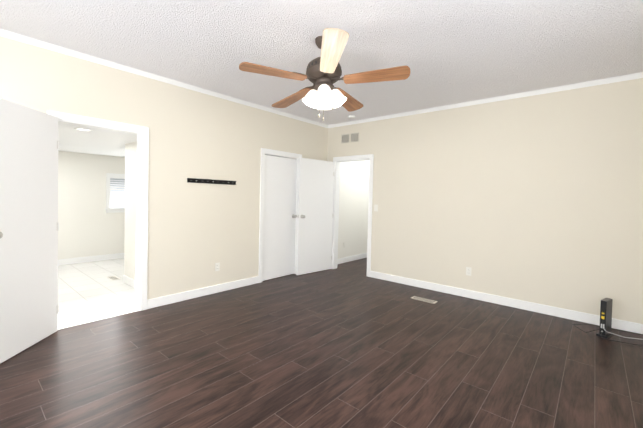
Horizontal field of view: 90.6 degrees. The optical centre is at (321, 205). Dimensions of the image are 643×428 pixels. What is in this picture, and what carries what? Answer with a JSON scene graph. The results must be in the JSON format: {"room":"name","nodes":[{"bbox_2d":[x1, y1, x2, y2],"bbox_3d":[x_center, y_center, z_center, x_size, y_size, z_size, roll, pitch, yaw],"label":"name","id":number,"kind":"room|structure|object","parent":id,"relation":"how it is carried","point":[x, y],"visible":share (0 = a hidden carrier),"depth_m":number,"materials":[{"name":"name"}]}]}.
{"room":"empty bedroom","nodes":[
{"label":"empty bedroom","id":0,"kind":"room"},
{"bbox_2d":[58,151,121,259],"bbox_3d":[-4.784,-0.268,5.867,0.120,2.740,4.400,3,2,41],"label":"wall","id":1,"kind":"structure","parent":0,"point":[89,225],"depth_m":6.10,"materials":[{"name":"white paint"}]},
{"bbox_2d":[58,253,123,265],"bbox_3d":[-4.767,1.048,5.856,0.018,0.110,4.164,3,2,41],"label":"baseboard","id":2,"kind":"structure","parent":1,"relation":"attached to","point":[118,255],"depth_m":6.16,"materials":[{"name":"white wood"}]},
{"bbox_2d":[105,173,124,212],"bbox_3d":[-4.040,-0.244,6.605,0.045,0.790,0.770,3,2,41],"label":"window","id":3,"kind":"structure","parent":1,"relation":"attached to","point":[115,193],"depth_m":6.46,"materials":[{"name":"white"}]},
{"bbox_2d":[58,258,134,324],"bbox_3d":[-3.556,1.188,4.816,3.450,0.060,4.400,3,2,41],"label":"floor","id":4,"kind":"structure","parent":0,"point":[87,290],"depth_m":4.36,"materials":[{"name":"white tile"}]},
{"bbox_2d":[107,276,119,279],"bbox_3d":[-3.299,1.155,5.043,0.260,0.006,0.110,3,2,41],"label":"floor vent","id":5,"kind":"object","parent":4,"relation":"in","point":[113,277],"visible":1,"depth_m":5.04,"materials":[{"name":"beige metal"}]},
{"bbox_2d":[58,123,136,156],"bbox_3d":[-3.505,-0.961,4.762,3.450,0.060,4.400,3,2,41],"label":"ceiling","id":6,"kind":"structure","parent":0,"point":[97,141],"depth_m":4.53,"materials":[{"name":"white paint"}]},
{"bbox_2d":[74,128,91,130],"bbox_3d":[-2.787,-0.885,3.722,0.170,0.006,0.170,3,2,41],"label":"recessed light","id":7,"kind":"object","parent":6,"relation":"in","point":[83,129],"visible":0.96,"depth_m":3.71,"materials":[{"name":"white"}]},
{"bbox_2d":[122,144,125,275],"bbox_3d":[-2.382,-0.200,5.408,0.120,2.740,1.680,3,2,41],"label":"wall","id":8,"kind":"structure","parent":0,"point":[123,158],"depth_m":4.83,"materials":[{"name":"white paint"}]},
{"bbox_2d":[126,141,136,279],"bbox_3d":[-2.384,-0.174,4.381,1.200,2.740,0.120,3,2,41],"label":"wall","id":9,"kind":"structure","parent":0,"point":[131,148],"depth_m":4.64,"materials":[{"name":"white paint"}]},
{"bbox_2d":[123,275,134,287],"bbox_3d":[-2.504,1.138,4.404,1.324,0.110,0.018,3,2,41],"label":"baseboard","id":10,"kind":"structure","parent":9,"relation":"attached to","point":[127,280],"depth_m":4.66,"materials":[{"name":"white"}]},
{"bbox_2d":[0,36,369,299],"bbox_3d":[-1.160,-0.156,4.791,0.120,2.740,8.900,3,2,41],"label":"wall","id":11,"kind":"structure","parent":0,"point":[197,232],"depth_m":4.09,"materials":[{"name":"paint"}]},
{"bbox_2d":[0,98,58,363],"bbox_3d":[-2.511,0.201,2.669,0.578,2.052,0.572,3,2,41],"label":"bathroom door","id":12,"kind":"structure","parent":11,"relation":"in","point":[29,226],"depth_m":2.70,"materials":[{"name":"white wood"}]},
{"bbox_2d":[47,110,148,310],"bbox_3d":[-2.368,0.160,3.405,0.156,2.126,0.900,3,2,41],"label":"door frame","id":13,"kind":"structure","parent":11,"relation":"attached to","point":[142,155],"depth_m":3.65,"materials":[{"name":"white wood"}]},
{"bbox_2d":[0,29,327,127],"bbox_3d":[-1.920,-1.492,3.724,0.030,0.052,6.300,3,2,41],"label":"crown molding","id":14,"kind":"structure","parent":11,"relation":"attached to","point":[37,43],"depth_m":3.53,"materials":[{"name":"white"}]},
{"bbox_2d":[147,276,258,308],"bbox_3d":[-1.515,1.163,4.344,0.014,0.110,1.630,3,2,41],"label":"baseboard","id":15,"kind":"structure","parent":11,"relation":"attached to","point":[164,300],"depth_m":4.21,"materials":[{"name":"white"}]},
{"bbox_2d":[187,178,235,184],"bbox_3d":[-1.470,-0.318,4.318,0.016,0.056,0.720,3,2,41],"label":"rail","id":16,"kind":"object","parent":11,"relation":"attached to","point":[195,180],"visible":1,"depth_m":4.29,"materials":[{"name":"black metal"}]},
{"bbox_2d":[215,262,219,270],"bbox_3d":[-1.445,0.858,4.415,0.008,0.115,0.070,3,2,41],"label":"outlet","id":17,"kind":"object","parent":11,"relation":"attached to","point":[217,266],"visible":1,"depth_m":4.41,"materials":[{"name":"white plastic"}]},
{"bbox_2d":[262,155,296,280],"bbox_3d":[-0.680,0.205,5.288,0.116,2.002,0.754,3,2,41],"label":"closet door","id":18,"kind":"structure","parent":11,"relation":"in","point":[280,215],"depth_m":5.29,"materials":[{"name":"white wood"}]},
{"bbox_2d":[258,148,301,282],"bbox_3d":[-0.710,0.162,5.316,0.138,2.106,0.900,3,2,41],"label":"door frame","id":19,"kind":"structure","parent":11,"relation":"attached to","point":[264,151],"depth_m":4.98,"materials":[{"name":"white wood"}]},
{"bbox_2d":[338,253,366,263],"bbox_3d":[0.939,1.150,7.196,0.018,0.110,2.294,3,2,41],"label":"baseboard","id":20,"kind":"structure","parent":11,"relation":"attached to","point":[360,256],"depth_m":6.87,"materials":[{"name":"white wood"}]},
{"bbox_2d":[0,258,642,427],"bbox_3d":[0.669,1.329,3.143,5.140,0.060,9.020,3,2,41],"label":"floor","id":21,"kind":"structure","parent":0,"point":[350,344],"depth_m":2.56,"materials":[{"name":"brown wood"}]},
{"bbox_2d":[58,308,139,329],"bbox_3d":[-2.394,1.248,3.432,0.120,0.063,0.760,3,2,41],"label":"threshold","id":22,"kind":"object","parent":21,"relation":"on","point":[71,324],"visible":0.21,"depth_m":3.41,"materials":[{"name":"white wood"}]},
{"bbox_2d":[411,296,437,303],"bbox_3d":[1.391,1.284,4.316,0.330,0.006,0.120,3,2,41],"label":"floor vent","id":23,"kind":"object","parent":21,"relation":"in","point":[423,299],"visible":1,"depth_m":4.31,"materials":[{"name":"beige metal"}]},
{"bbox_2d":[572,298,642,344],"bbox_3d":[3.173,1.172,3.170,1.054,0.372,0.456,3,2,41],"label":"router","id":24,"kind":"object","parent":21,"relation":"on","point":[605,328],"visible":1,"depth_m":3.25,"materials":[{"name":"black plastic"}]},
{"bbox_2d":[0,0,642,124],"bbox_3d":[0.735,-1.469,3.074,5.140,0.060,9.020,3,2,41],"label":"ceiling","id":25,"kind":"structure","parent":0,"point":[448,52],"depth_m":2.81,"materials":[{"name":"white paint"}]},
{"bbox_2d":[239,28,410,120],"bbox_3d":[0.012,-1.084,2.799,1.366,0.730,1.385,3,2,41],"label":"fan","id":26,"kind":"object","parent":25,"relation":"hanging from","point":[323,74],"visible":1,"depth_m":2.67,"materials":[{"name":"brown wood"}]},
{"bbox_2d":[327,78,642,323],"bbox_3d":[1.988,-0.077,4.601,4.900,2.740,0.120,3,2,41],"label":"wall","id":27,"kind":"structure","parent":0,"point":[538,199],"depth_m":4.05,"materials":[{"name":"paint"}]},
{"bbox_2d":[296,157,333,274],"bbox_3d":[-0.120,0.196,5.757,0.193,2.022,0.834,3,2,41],"label":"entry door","id":28,"kind":"structure","parent":27,"relation":"in","point":[315,212],"depth_m":5.69,"materials":[{"name":"white wood"}]},
{"bbox_2d":[341,134,349,143],"bbox_3d":[0.437,-1.222,5.846,0.180,0.165,0.010,3,2,41],"label":"air vent","id":29,"kind":"object","parent":27,"relation":"in","point":[345,137],"depth_m":5.84,"materials":[{"name":"beige metal"}]},
{"bbox_2d":[332,154,373,276],"bbox_3d":[0.579,0.170,5.816,0.880,2.125,0.156,3,2,41],"label":"door frame","id":30,"kind":"structure","parent":27,"relation":"attached to","point":[336,160],"depth_m":5.94,"materials":[{"name":"white wood"}]},
{"bbox_2d":[350,132,358,142],"bbox_3d":[0.596,-1.215,5.709,0.180,0.165,0.010,3,2,41],"label":"air vent","id":31,"kind":"object","parent":27,"relation":"in","point":[354,136],"depth_m":5.70,"materials":[{"name":"beige metal"}]},
{"bbox_2d":[466,267,470,275],"bbox_3d":[2.062,0.929,4.457,0.070,0.115,0.008,3,2,41],"label":"outlet","id":32,"kind":"object","parent":27,"relation":"attached to","point":[468,271],"visible":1,"depth_m":4.46,"materials":[{"name":"white plastic"}]},
{"bbox_2d":[328,72,642,127],"bbox_3d":[1.967,-1.420,4.514,4.830,0.052,0.030,3,2,41],"label":"crown molding","id":33,"kind":"structure","parent":27,"relation":"attached to","point":[637,75],"depth_m":4.12,"materials":[{"name":"white"}]},
{"bbox_2d":[370,271,642,333],"bbox_3d":[2.303,1.255,4.250,3.846,0.110,0.018,3,2,41],"label":"baseboard","id":34,"kind":"structure","parent":27,"relation":"attached to","point":[629,326],"depth_m":4.08,"materials":[{"name":"white"}]}
]}

